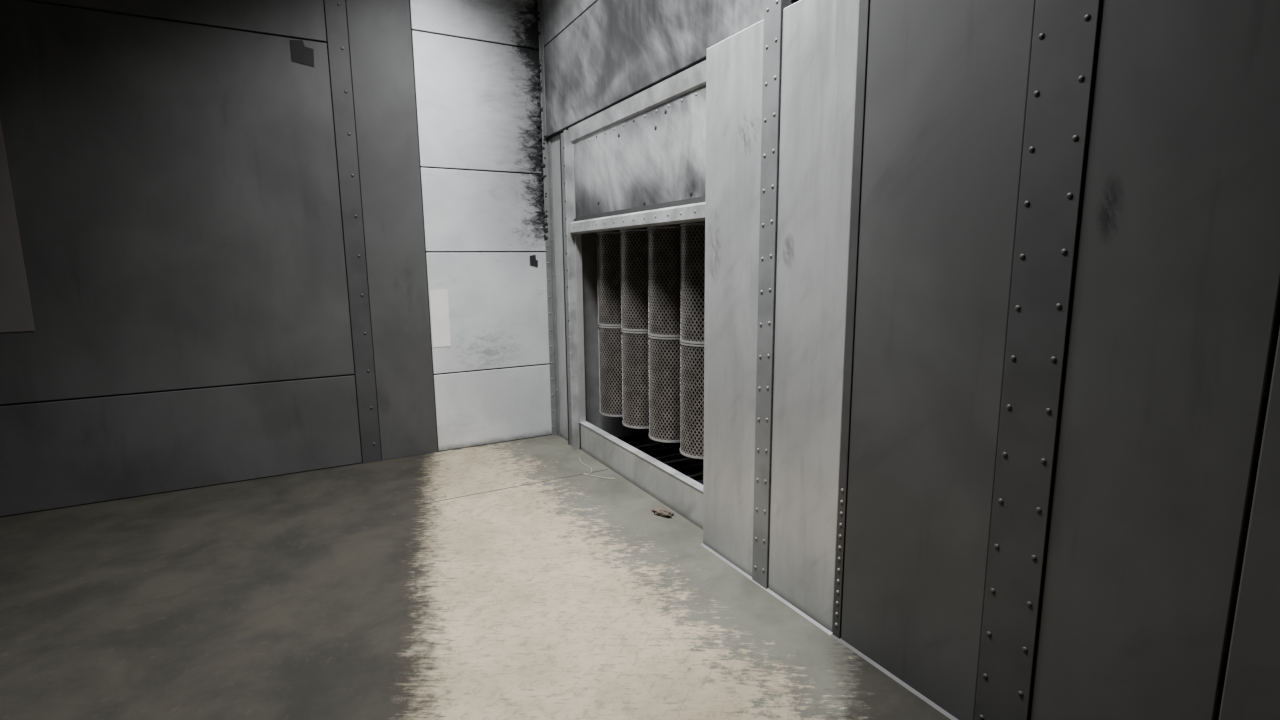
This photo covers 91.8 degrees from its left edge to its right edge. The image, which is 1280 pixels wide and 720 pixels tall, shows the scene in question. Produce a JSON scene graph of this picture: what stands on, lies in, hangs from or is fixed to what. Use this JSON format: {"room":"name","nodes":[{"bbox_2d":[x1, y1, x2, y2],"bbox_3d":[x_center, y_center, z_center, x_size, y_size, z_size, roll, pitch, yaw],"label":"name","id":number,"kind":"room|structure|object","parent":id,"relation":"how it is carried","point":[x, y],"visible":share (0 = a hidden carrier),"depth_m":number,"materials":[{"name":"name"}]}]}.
{"room":"sandblasting room","nodes":[
{"label":"sandblasting room","id":0,"kind":"room"},
{"bbox_2d":[0,0,551,516],"bbox_3d":[-3.050,-1.220,4.284,5.300,4.300,0.116,-5,10,-28],"label":"wall","id":1,"kind":"structure","parent":0,"point":[234,248],"depth_m":4.47,"materials":[{"name":"metal"}]},
{"bbox_2d":[0,121,34,331],"bbox_3d":[-4.167,-0.842,3.674,0.700,1.390,0.004,-5,10,-28],"label":"notice","id":2,"kind":"object","parent":1,"relation":"attached to","point":[16,315],"visible":1,"depth_m":3.86,"materials":[{"name":"paper"}]},
{"bbox_2d":[290,40,313,66],"bbox_3d":[-2.413,-2.197,4.433,0.145,0.170,0.004,-5,10,-28],"label":"tag","id":3,"kind":"object","parent":1,"relation":"attached to","point":[301,54],"visible":1,"depth_m":4.43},
{"bbox_2d":[429,290,450,346],"bbox_3d":[-1.657,-0.343,5.141,0.143,0.470,0.002,-5,10,-28],"label":"paper notice","id":4,"kind":"object","parent":1,"relation":"attached to","point":[438,299],"visible":1,"depth_m":5.14,"materials":[{"name":"white paper"}]},
{"bbox_2d":[530,255,537,266],"bbox_3d":[-0.934,-0.872,5.458,0.073,0.110,0.004,-5,10,-28],"label":"tag","id":5,"kind":"object","parent":1,"relation":"attached to","point":[533,262],"visible":1,"depth_m":5.46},
{"bbox_2d":[533,0,559,435],"bbox_3d":[-0.823,-1.439,5.393,0.104,4.339,0.080,-5,10,-28],"label":"trim","id":6,"kind":"structure","parent":1,"relation":"attached to","point":[546,165],"depth_m":5.46,"materials":[{"name":"metal"}]},
{"bbox_2d":[0,435,950,719],"bbox_3d":[-0.796,1.426,1.628,6.300,0.121,7.600,-5,10,-28],"label":"floor","id":7,"kind":"structure","parent":0,"point":[506,580],"depth_m":2.90,"materials":[{"name":"paint"}]},
{"bbox_2d":[579,458,614,478],"bbox_3d":[-0.401,0.844,4.811,0.165,0.006,0.603,-5,10,-28],"label":"wire","id":8,"kind":"object","parent":7,"relation":"on","point":[579,458],"visible":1,"depth_m":4.67,"materials":[{"name":"grey metal"}]},
{"bbox_2d":[651,507,673,517],"bbox_3d":[0.141,0.964,3.944,0.177,0.037,0.080,7,12,41],"label":"rag","id":9,"kind":"object","parent":7,"relation":"on","point":[663,512],"visible":1,"depth_m":3.92,"materials":[{"name":"beige fabric"}]},
{"bbox_2d":[542,0,1279,719],"bbox_3d":[0.977,-0.919,2.185,0.198,4.300,7.501,-5,10,-28],"label":"wall","id":10,"kind":"structure","parent":0,"point":[991,331],"depth_m":1.98,"materials":[{"name":"metal"}]},
{"bbox_2d":[581,223,703,484],"bbox_3d":[0.421,-0.229,4.534,0.940,2.200,2.280,-5,10,-28],"label":"recess","id":11,"kind":"object","parent":10,"relation":"in","point":[669,454],"visible":0.12,"depth_m":5.31,"materials":[{"name":"grey metal"}]},
{"bbox_2d":[596,230,622,416],"bbox_3d":[-0.184,-0.305,5.157,0.334,1.514,0.334,-5,10,-28],"label":"filter","id":12,"kind":"object","parent":11,"relation":"hanging from","point":[608,242],"visible":0.46,"depth_m":5.02,"materials":[{"name":"metal"}]},
{"bbox_2d":[620,227,648,428],"bbox_3d":[0.020,-0.248,4.788,0.334,1.514,0.334,-5,10,-28],"label":"filter","id":13,"kind":"object","parent":11,"relation":"hanging from","point":[634,241],"visible":0.57,"depth_m":4.66,"materials":[{"name":"metal"}]},
{"bbox_2d":[647,224,680,442],"bbox_3d":[0.224,-0.190,4.420,0.334,1.514,0.334,-5,10,-28],"label":"filter","id":14,"kind":"object","parent":11,"relation":"hanging from","point":[664,241],"visible":0.6,"depth_m":4.29,"materials":[{"name":"metal"}]},
{"bbox_2d":[680,221,704,458],"bbox_3d":[0.428,-0.133,4.051,0.347,1.514,0.347,-5,10,-28],"label":"filter","id":15,"kind":"object","parent":11,"relation":"hanging from","point":[692,322],"visible":0.56,"depth_m":3.94,"materials":[{"name":"metal"}]},
{"bbox_2d":[701,543,957,719],"bbox_3d":[1.537,1.378,1.380,0.017,0.012,4.945,-5,10,-28],"label":"baseboard","id":16,"kind":"structure","parent":10,"relation":"attached to","point":[830,633],"depth_m":2.59,"materials":[{"name":"metal"}]}
]}

